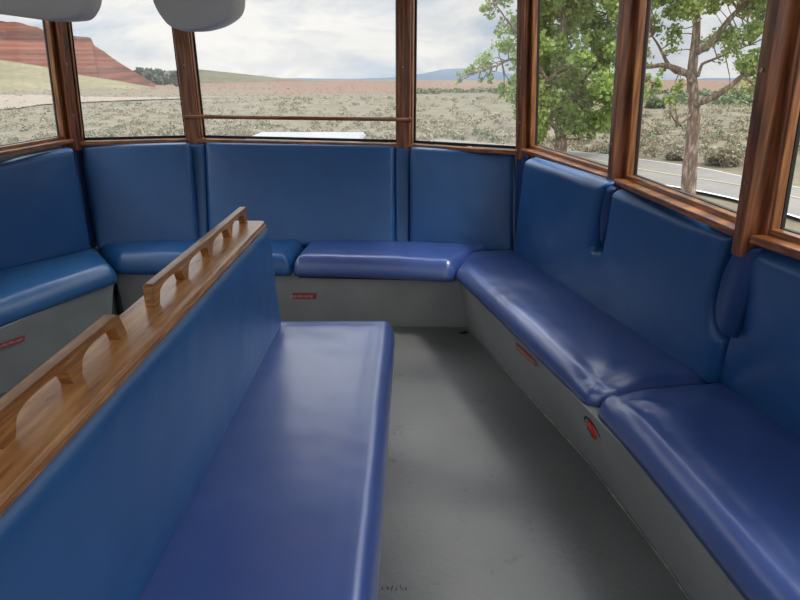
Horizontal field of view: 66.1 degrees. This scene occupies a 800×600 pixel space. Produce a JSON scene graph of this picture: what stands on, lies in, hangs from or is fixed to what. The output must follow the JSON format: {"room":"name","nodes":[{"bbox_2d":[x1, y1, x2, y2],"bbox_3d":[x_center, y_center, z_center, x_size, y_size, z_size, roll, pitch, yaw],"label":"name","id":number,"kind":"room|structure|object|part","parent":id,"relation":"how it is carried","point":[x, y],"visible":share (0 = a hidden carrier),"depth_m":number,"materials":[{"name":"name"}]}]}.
{"room":"vehicle interior","nodes":[
{"label":"vehicle interior","id":0,"kind":"room"},
{"bbox_2d":[0,145,61,161],"bbox_3d":[-2.191,-0.091,2.783,0.396,0.976,2.217,6,22,14],"label":"wall","id":1,"kind":"structure","parent":0,"point":[3,158],"depth_m":3.21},
{"bbox_2d":[0,20,73,156],"bbox_3d":[-2.042,-0.964,2.369,0.101,0.965,1.981,4,21,11],"label":"window","id":2,"kind":"structure","parent":1,"relation":"in","point":[60,139],"depth_m":3.27,"materials":[{"name":"brown wood"}]},
{"bbox_3d":[-2.037,-0.962,2.364,0.089,0.965,1.972,4,21,11],"label":"frame","id":3,"kind":"part","parent":2,"relation":"part of","materials":[{"name":"brown wood"}]},
{"bbox_2d":[0,148,90,269],"bbox_3d":[-1.991,-0.420,3.090,0.066,0.583,0.867,12,24,28],"label":"backrest cushion","id":4,"kind":"object","parent":1,"relation":"attached to","point":[42,216],"visible":0.85,"depth_m":3.21,"materials":[{"name":"blue leather"}]},
{"bbox_2d":[73,150,94,244],"bbox_3d":[-1.827,-0.593,3.542,0.058,0.545,0.198,-6,22,-16],"label":"pad","id":5,"kind":"object","parent":1,"relation":"attached to","point":[78,155],"visible":0.63,"depth_m":3.53,"materials":[{"name":"blue leather"}]},
{"bbox_2d":[82,149,118,292],"bbox_3d":[-1.638,-0.485,3.811,0.833,0.976,0.211,-3,21,-8],"label":"wall","id":6,"kind":"structure","parent":0,"point":[94,244],"depth_m":3.75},
{"bbox_2d":[52,21,83,150],"bbox_3d":[-1.828,-1.325,3.318,0.184,1.010,0.124,0,21,1],"label":"trim","id":7,"kind":"structure","parent":6,"relation":"attached to","point":[60,29],"depth_m":3.33,"materials":[{"name":"brown wood"}]},
{"bbox_2d":[67,22,188,145],"bbox_3d":[-1.533,-1.359,3.405,0.583,0.969,0.087,-7,22,-17],"label":"window","id":8,"kind":"structure","parent":6,"relation":"in","point":[97,141],"depth_m":3.51,"materials":[{"name":"brown wood"}]},
{"bbox_3d":[-1.530,-1.356,3.397,0.583,0.969,0.070,-7,22,-17],"label":"frame","id":9,"kind":"part","parent":8,"relation":"part of","materials":[{"name":"brown wood"}]},
{"bbox_2d":[83,142,198,249],"bbox_3d":[-1.496,-0.598,3.575,0.600,0.594,0.186,-3,21,-8],"label":"backrest cushion","id":10,"kind":"object","parent":6,"relation":"attached to","point":[144,191],"visible":0.88,"depth_m":3.54,"materials":[{"name":"blue leather"}]},
{"bbox_2d":[173,28,203,143],"bbox_3d":[-1.225,-1.393,3.503,0.090,1.010,0.102,-3,21,-7],"label":"trim","id":11,"kind":"structure","parent":6,"relation":"attached to","point":[181,38],"depth_m":3.52,"materials":[{"name":"brown wood"}]},
{"bbox_2d":[191,143,208,237],"bbox_3d":[-1.191,-0.623,3.663,0.103,0.584,0.218,-1,21,-3],"label":"pad","id":12,"kind":"object","parent":6,"relation":"attached to","point":[198,150],"visible":0.59,"depth_m":3.63,"materials":[{"name":"blue leather"}]},
{"bbox_2d":[0,293,689,599],"bbox_3d":[-0.539,1.178,0.921,4.600,0.061,7.050,0,21,1],"label":"floor","id":13,"kind":"structure","parent":0,"point":[486,498],"depth_m":2.11,"materials":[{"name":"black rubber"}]},
{"bbox_2d":[0,284,119,392],"bbox_3d":[-1.964,0.215,2.893,0.536,0.325,1.640,7,22,17],"label":"bench base","id":14,"kind":"object","parent":13,"relation":"on","point":[26,343],"visible":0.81,"depth_m":2.94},
{"bbox_2d":[1,338,21,346],"bbox_3d":[-1.732,0.194,2.723,0.001,0.024,0.138,7,22,17],"label":"print","id":15,"kind":"object","parent":14,"relation":"attached to","point":[5,342],"depth_m":2.73},
{"bbox_2d":[0,248,117,326],"bbox_3d":[-1.953,0.006,2.827,0.516,0.112,1.601,9,23,23],"label":"seat cushion","id":16,"kind":"object","parent":14,"relation":"on","point":[28,289],"visible":1,"depth_m":3.00,"materials":[{"name":"blue leather"}]},
{"bbox_2d":[0,207,394,599],"bbox_3d":[-0.582,0.469,1.402,1.082,0.919,2.494,0,21,1],"label":"bench","id":17,"kind":"object","parent":13,"relation":"on","point":[194,441],"visible":1,"depth_m":1.37,"materials":[{"name":"blue leather"}]},
{"bbox_3d":[-0.605,0.191,0.925,0.024,0.058,0.810,0,21,1],"label":"grab rail","id":18,"kind":"part","parent":17,"relation":"part of","materials":[{"name":"brown wood"}]},
{"bbox_3d":[-0.527,0.143,1.183,0.012,0.011,2.320,0,21,1],"label":"edge moulding","id":19,"kind":"part","parent":17,"relation":"part of","materials":[{"name":"brown wood"}]},
{"bbox_3d":[-0.581,-0.161,1.846,0.024,0.056,0.857,0,21,1],"label":"grab rail","id":20,"kind":"part","parent":17,"relation":"part of","materials":[{"name":"brown wood"}]},
{"bbox_2d":[139,321,394,599],"bbox_3d":[-0.306,0.552,1.438,0.532,0.108,2.474,0,21,1],"label":"seat cushion","id":21,"kind":"object","parent":17,"relation":"on","point":[287,502],"depth_m":1.54,"materials":[{"name":"blue leather"}]},
{"bbox_2d":[116,273,466,326],"bbox_3d":[-0.562,-0.039,3.556,2.026,0.325,0.334,1,21,3],"label":"bench base","id":22,"kind":"object","parent":13,"relation":"on","point":[398,302],"visible":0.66,"depth_m":3.43,"materials":[{"name":"grey metal"}]},
{"bbox_2d":[95,238,200,274],"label":"seat cushion","id":23,"kind":"object","parent":22,"relation":"on","point":[154,257],"depth_m":3.37,"materials":[{"name":"blue leather"}]},
{"bbox_2d":[271,239,304,275],"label":"seat cushion","id":24,"kind":"object","parent":22,"relation":"on","point":[285,253],"depth_m":3.40,"materials":[{"name":"blue leather"}]},
{"bbox_2d":[290,295,311,297],"bbox_3d":[-0.584,-0.021,3.431,0.195,0.019,0.003,2,21,4],"label":"print","id":25,"kind":"object","parent":22,"relation":"attached to","point":[291,296],"depth_m":3.43},
{"bbox_2d":[293,240,486,281],"bbox_3d":[-0.008,-0.237,3.451,1.135,0.120,0.430,2,21,6],"label":"seat cushion","id":26,"kind":"object","parent":22,"relation":"on","point":[403,260],"visible":0.91,"depth_m":3.32,"materials":[{"name":"blue leather"}]},
{"bbox_2d":[391,326,464,326],"bbox_3d":[-0.089,0.150,3.513,0.925,0.008,0.008,0,21,1],"label":"baseboard","id":27,"kind":"structure","parent":13,"relation":"on","point":[391,326],"depth_m":3.51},
{"bbox_2d":[466,327,688,599],"bbox_3d":[0.669,0.624,2.280,0.096,0.008,2.681,-4,21,-10],"label":"baseboard","id":28,"kind":"structure","parent":13,"relation":"on","point":[550,420],"depth_m":2.23,"materials":[{"name":"grey"}]},
{"bbox_2d":[460,283,744,599],"bbox_3d":[0.806,0.465,2.213,0.534,0.345,2.768,-4,21,-10],"label":"bench base","id":29,"kind":"object","parent":13,"relation":"on","point":[696,571],"visible":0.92,"depth_m":1.98,"materials":[{"name":"grey metal"}]},
{"bbox_2d":[456,250,709,407],"bbox_3d":[0.656,0.026,2.752,0.478,0.090,1.622,-5,22,-12],"label":"seat cushion","id":30,"kind":"object","parent":29,"relation":"on","point":[597,357],"visible":0.89,"depth_m":2.40,"materials":[{"name":"blue leather"}]},
{"bbox_2d":[598,383,799,599],"bbox_3d":[0.981,0.488,1.534,0.587,0.099,1.079,-3,21,-8],"label":"seat cushion","id":31,"kind":"object","parent":29,"relation":"on","point":[729,470],"visible":0.98,"depth_m":1.58,"materials":[{"name":"blue leather"}]},
{"bbox_2d":[515,155,516,210],"bbox_3d":[0.397,-0.434,3.713,0.777,0.949,0.098,9,23,22],"label":"wall","id":32,"kind":"structure","parent":0,"point":[515,155],"depth_m":3.44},
{"bbox_2d":[395,147,410,240],"bbox_3d":[0.016,-0.597,3.623,0.096,0.586,0.203,0,21,1],"label":"pad","id":33,"kind":"object","parent":32,"relation":"attached to","point":[402,155],"visible":0.77,"depth_m":3.60,"materials":[{"name":"blue leather"}]},
{"bbox_2d":[396,0,411,151],"bbox_3d":[0.028,-1.358,3.441,0.090,1.031,0.102,5,22,12],"label":"trim","id":34,"kind":"structure","parent":32,"relation":"attached to","point":[403,7],"depth_m":3.42,"materials":[{"name":"brown wood"}]},
{"bbox_2d":[410,147,515,250],"bbox_3d":[0.358,-0.564,3.527,0.621,0.589,0.138,3,21,8],"label":"backrest cushion","id":35,"kind":"object","parent":32,"relation":"attached to","point":[456,196],"visible":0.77,"depth_m":3.49,"materials":[{"name":"blue leather"}]},
{"bbox_2d":[407,0,518,154],"bbox_3d":[0.352,-1.309,3.311,0.640,0.994,0.087,9,23,22],"label":"window","id":36,"kind":"structure","parent":32,"relation":"in","point":[477,148],"depth_m":3.44,"materials":[{"name":"brown wood"}]},
{"bbox_3d":[0.349,-1.306,3.303,0.640,0.994,0.070,9,23,22],"label":"frame","id":37,"kind":"part","parent":36,"relation":"part of","materials":[{"name":"brown wood"}]},
{"bbox_2d":[514,155,528,245],"bbox_3d":[0.672,-0.537,3.431,0.035,0.542,0.103,-8,22,-20],"label":"pad","id":38,"kind":"object","parent":32,"relation":"attached to","point":[520,163],"visible":0.38,"depth_m":3.39,"materials":[{"name":"blue leather"}]},
{"bbox_2d":[517,0,532,159],"bbox_3d":[0.663,-1.258,3.188,0.165,1.040,0.107,0,21,1],"label":"trim","id":39,"kind":"structure","parent":32,"relation":"attached to","point":[524,26],"depth_m":3.19,"materials":[{"name":"brown wood"}]},
{"bbox_3d":[-0.594,-0.512,3.889,1.291,0.970,0.139,0,21,1],"label":"wall","id":40,"kind":"structure","parent":0,"visible":0},
{"bbox_2d":[189,0,398,147],"bbox_3d":[-0.598,-1.374,3.472,1.188,0.990,0.087,1,21,3],"label":"window","id":41,"kind":"structure","parent":40,"relation":"in","point":[207,138],"depth_m":3.62,"materials":[{"name":"brown wood"}]},
{"bbox_2d":[185,113,411,122],"bbox_3d":[-0.588,-1.048,3.537,1.316,0.044,0.042,1,21,3],"label":"bar","id":42,"kind":"object","parent":41,"relation":"attached to","point":[188,116],"visible":1,"depth_m":3.52,"materials":[{"name":"brown wood"}]},
{"bbox_3d":[-0.599,-1.371,3.464,1.188,0.990,0.070,1,21,3],"label":"frame","id":43,"kind":"part","parent":41,"relation":"part of","materials":[{"name":"brown wood"}]},
{"bbox_2d":[206,142,394,247],"bbox_3d":[-0.588,-0.613,3.634,1.132,0.598,0.233,0,21,1],"label":"backrest cushion","id":44,"kind":"object","parent":40,"relation":"attached to","point":[303,193],"visible":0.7,"depth_m":3.59,"materials":[{"name":"blue leather"}]},
{"label":"outside","id":45,"kind":"structure","parent":0,"visible":0},
{"bbox_2d":[0,95,204,108],"bbox_3d":[-45.200,-24.653,76.258,41.832,0.736,47.987,0,21,1],"label":"dirt track","id":46,"kind":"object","parent":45,"point":[14,100],"visible":0.75,"depth_m":84.37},
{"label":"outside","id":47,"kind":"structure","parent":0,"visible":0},
{"bbox_2d":[166,69,395,83],"bbox_3d":[-222.139,-249.169,690.690,492.767,19.996,527.000,0,21,1],"label":"ridge","id":48,"kind":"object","parent":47,"point":[206,76],"visible":0.34,"depth_m":538.82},
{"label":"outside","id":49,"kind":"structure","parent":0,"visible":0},
{"bbox_2d":[0,80,799,231],"bbox_3d":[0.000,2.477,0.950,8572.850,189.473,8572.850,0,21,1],"label":"ground","id":50,"kind":"structure","parent":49,"point":[792,223],"depth_m":52.79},
{"bbox_2d":[134,67,151,76],"bbox_3d":[-155.090,-134.459,369.295,18.195,10.374,18.226,0,21,1],"label":"juniper","id":51,"kind":"object","parent":50,"relation":"on","point":[139,70],"visible":0.23,"depth_m":364.32,"materials":[{"name":"green plant"}]},
{"bbox_2d":[142,68,171,84],"bbox_3d":[-120.184,-110.612,305.877,12.595,9.070,14.518,0,21,1],"label":"juniper","id":52,"kind":"object","parent":50,"relation":"on","point":[157,76],"visible":0.94,"depth_m":302.51,"materials":[{"name":"green plant"}]},
{"bbox_2d":[167,70,178,86],"bbox_3d":[-94.529,-93.983,260.890,8.914,8.102,11.327,0,21,1],"label":"juniper","id":53,"kind":"object","parent":50,"relation":"on","point":[172,76],"visible":0.55,"depth_m":257.05,"materials":[{"name":"green plant"}]},
{"bbox_2d":[206,124,254,138],"bbox_3d":[-7.228,-7.017,26.284,2.302,0.977,2.121,0,21,1],"label":"sagebrush","id":54,"kind":"object","parent":50,"relation":"on","point":[240,132],"visible":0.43,"depth_m":26.15,"materials":[{"name":"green plant"}]},
{"bbox_2d":[253,132,365,141],"bbox_3d":[-1.315,-1.625,9.669,1.873,1.985,4.450,0,21,1],"label":"parked car","id":55,"kind":"object","parent":50,"relation":"on","point":[357,135],"visible":0.1,"depth_m":8.92,"materials":[{"name":"white paint"}]},
{"bbox_2d":[0,83,799,156],"bbox_3d":[12.093,-71.807,208.401,539.643,9.565,396.524,0,21,1],"label":"scrub","id":56,"kind":"object","parent":50,"relation":"on","point":[659,142],"visible":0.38,"depth_m":37.12,"materials":[{"name":"green plant"}]},
{"bbox_2d":[455,0,663,152],"bbox_3d":[5.801,-10.109,20.950,7.840,10.309,5.069,2,21,5],"label":"tree","id":57,"kind":"object","parent":50,"relation":"on","point":[570,15],"visible":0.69,"depth_m":21.21,"materials":[{"name":"green plant"}]},
{"bbox_2d":[416,85,753,106],"bbox_3d":[40.244,-37.823,112.030,80.940,3.266,86.432,0,21,1],"label":"thicket","id":58,"kind":"object","parent":50,"relation":"on","point":[739,99],"visible":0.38,"depth_m":93.09,"materials":[{"name":"green plant"}]},
{"bbox_2d":[645,97,665,108],"bbox_3d":[20.455,-15.769,49.429,1.722,1.222,1.732,0,21,1],"label":"shrub","id":59,"kind":"object","parent":50,"relation":"on","point":[654,103],"visible":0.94,"depth_m":49.01,"materials":[{"name":"green plant"}]},
{"bbox_2d":[664,150,683,160],"bbox_3d":[9.682,-5.071,21.582,0.745,0.389,0.748,7,22,18],"label":"sagebrush","id":60,"kind":"object","parent":50,"relation":"on","point":[675,155],"visible":0.95,"depth_m":21.42,"materials":[{"name":"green plant"}]},
{"bbox_2d":[646,0,766,195],"bbox_3d":[5.598,-4.933,11.212,4.706,7.200,3.054,-1,21,-2],"label":"tree","id":61,"kind":"object","parent":50,"relation":"on","point":[747,67],"visible":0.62,"depth_m":11.29,"materials":[{"name":"green plant"}]},
{"bbox_2d":[699,146,744,166],"bbox_3d":[10.609,-4.727,20.214,1.444,0.665,1.242,20,28,41],"label":"sagebrush","id":62,"kind":"object","parent":50,"relation":"on","point":[727,158],"visible":1,"depth_m":19.97,"materials":[{"name":"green plant"}]},
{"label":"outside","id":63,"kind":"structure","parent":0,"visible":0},
{"bbox_2d":[287,68,753,79],"bbox_3d":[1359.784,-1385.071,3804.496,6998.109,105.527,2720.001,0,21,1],"label":"mountain range","id":64,"kind":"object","parent":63,"point":[445,74],"visible":0.34,"depth_m":2910.01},
{"bbox_3d":[-0.530,-1.160,1.224,3.605,0.050,4.490,0,21,1],"label":"ceiling","id":65,"kind":"structure","parent":0,"visible":0},
{"bbox_2d":[0,0,101,21],"bbox_3d":[-1.310,-1.109,2.019,0.702,0.362,0.200,0,21,1],"label":"housing","id":66,"kind":"object","parent":65,"relation":"hanging from","point":[48,10],"visible":1,"depth_m":1.98,"materials":[{"name":"grey plastic"}]},
{"bbox_2d":[153,0,244,31],"bbox_3d":[-0.729,-1.236,2.287,0.357,0.444,0.220,0,21,1],"label":"housing","id":67,"kind":"object","parent":65,"relation":"hanging from","point":[183,15],"visible":1,"depth_m":2.25,"materials":[{"name":"grey plastic"}]},
{"bbox_3d":[1.137,0.131,2.236,0.473,0.953,0.926,0,21,1],"label":"wall","id":68,"kind":"structure","parent":0,"visible":0},
{"bbox_2d":[514,157,732,383],"bbox_3d":[0.820,-0.227,2.640,0.151,0.616,1.651,-5,22,-13],"label":"backrest cushion","id":69,"kind":"object","parent":68,"relation":"attached to","point":[658,271],"visible":0.8,"depth_m":2.29,"materials":[{"name":"blue leather"}]},
{"bbox_2d":[600,185,617,245],"bbox_3d":[0.829,-0.332,2.458,0.051,0.260,0.104,0,21,1],"label":"pad","id":70,"kind":"object","parent":69,"relation":"attached to","point":[605,210],"visible":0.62,"depth_m":2.44,"materials":[{"name":"blue leather"}]},
{"bbox_2d":[614,0,736,235],"bbox_3d":[0.904,-0.767,1.872,0.097,0.976,0.829,-1,21,-4],"label":"window","id":71,"kind":"structure","parent":68,"relation":"in","point":[721,218],"depth_m":2.20,"materials":[{"name":"brown wood"}]},
{"bbox_3d":[0.898,-0.766,1.869,0.085,0.976,0.824,-1,21,-4],"label":"frame","id":72,"kind":"part","parent":71,"relation":"part of","materials":[{"name":"brown wood"}]},
{"bbox_2d":[716,246,765,337],"bbox_3d":[0.950,-0.028,1.736,0.065,0.308,0.201,6,22,15],"label":"pad","id":73,"kind":"object","parent":68,"relation":"attached to","point":[732,300],"visible":0.85,"depth_m":1.72,"materials":[{"name":"blue leather"}]},
{"bbox_2d":[731,0,799,257],"bbox_3d":[0.916,-0.603,1.468,0.160,1.030,0.091,0,21,1],"label":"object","id":74,"kind":"structure","parent":68,"relation":"attached to","point":[780,42],"depth_m":1.50,"materials":[{"name":"brown wood"}]},
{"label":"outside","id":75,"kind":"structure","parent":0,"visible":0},
{"bbox_2d":[385,81,731,81],"bbox_3d":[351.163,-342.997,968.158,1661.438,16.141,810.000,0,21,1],"label":"hills","id":76,"kind":"structure","parent":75,"point":[385,81],"depth_m":880.27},
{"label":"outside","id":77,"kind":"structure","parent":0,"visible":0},
{"bbox_2d":[0,21,163,86],"bbox_3d":[-369.954,-137.690,349.247,598.671,36.039,323.400,0,21,1],"label":"mesa","id":78,"kind":"structure","parent":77,"point":[19,42],"depth_m":275.10,"materials":[{"name":"stone"}]},
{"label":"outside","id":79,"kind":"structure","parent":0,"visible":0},
{"bbox_2d":[433,139,799,218],"bbox_3d":[6.784,-4.633,20.743,4.395,0.484,20.478,-7,22,-19],"label":"road","id":80,"kind":"structure","parent":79,"point":[709,181],"depth_m":17.63,"materials":[{"name":"grey asphalt"}]},
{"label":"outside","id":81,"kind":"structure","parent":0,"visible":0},
{"bbox_2d":[0,60,149,91],"bbox_3d":[-233.234,-79.648,211.751,390.654,17.730,231.000,0,21,1],"label":"slope","id":82,"kind":"structure","parent":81,"point":[14,76],"depth_m":167.35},
{"bbox_3d":[1.285,0.434,1.448,0.653,0.953,0.925,0,21,1],"label":"wall","id":83,"kind":"structure","parent":0,"visible":0},
{"bbox_2d":[719,249,799,438],"bbox_3d":[1.065,0.169,1.589,0.241,0.582,0.835,-3,21,-8],"label":"backrest cushion","id":84,"kind":"object","parent":83,"relation":"attached to","point":[761,365],"visible":0.8,"depth_m":1.65,"materials":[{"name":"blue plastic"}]},
{"bbox_2d":[750,44,799,259],"bbox_3d":[1.051,-0.461,1.067,0.095,0.970,0.844,-6,22,-14],"label":"window","id":85,"kind":"structure","parent":83,"relation":"in","point":[780,239],"depth_m":1.52,"materials":[{"name":"brown wood"}]},
{"bbox_3d":[1.047,-0.459,1.061,0.083,0.970,0.834,-6,22,-14],"label":"frame","id":86,"kind":"part","parent":85,"relation":"part of","materials":[{"name":"brown wood"}]},
{"bbox_3d":[0.952,-0.200,3.111,0.494,0.945,1.014,0,21,1],"label":"wall","id":87,"kind":"structure","parent":0,"visible":0},
{"bbox_2d":[521,0,607,177],"bbox_3d":[0.777,-1.096,2.730,0.096,0.976,0.917,-4,21,-11],"label":"window","id":88,"kind":"structure","parent":87,"relation":"in","point":[579,163],"depth_m":3.10,"materials":[{"name":"brown wood"}]},
{"bbox_3d":[0.772,-1.094,2.724,0.084,0.976,0.907,-4,21,-11],"label":"frame","id":89,"kind":"part","parent":88,"relation":"part of","materials":[{"name":"brown wood"}]},
{"bbox_2d":[607,0,651,190],"bbox_3d":[0.857,-0.914,2.292,0.159,1.038,0.090,0,21,1],"label":"trim","id":90,"kind":"structure","parent":87,"relation":"attached to","point":[627,11],"depth_m":2.31,"materials":[{"name":"brown wood"}]}
]}

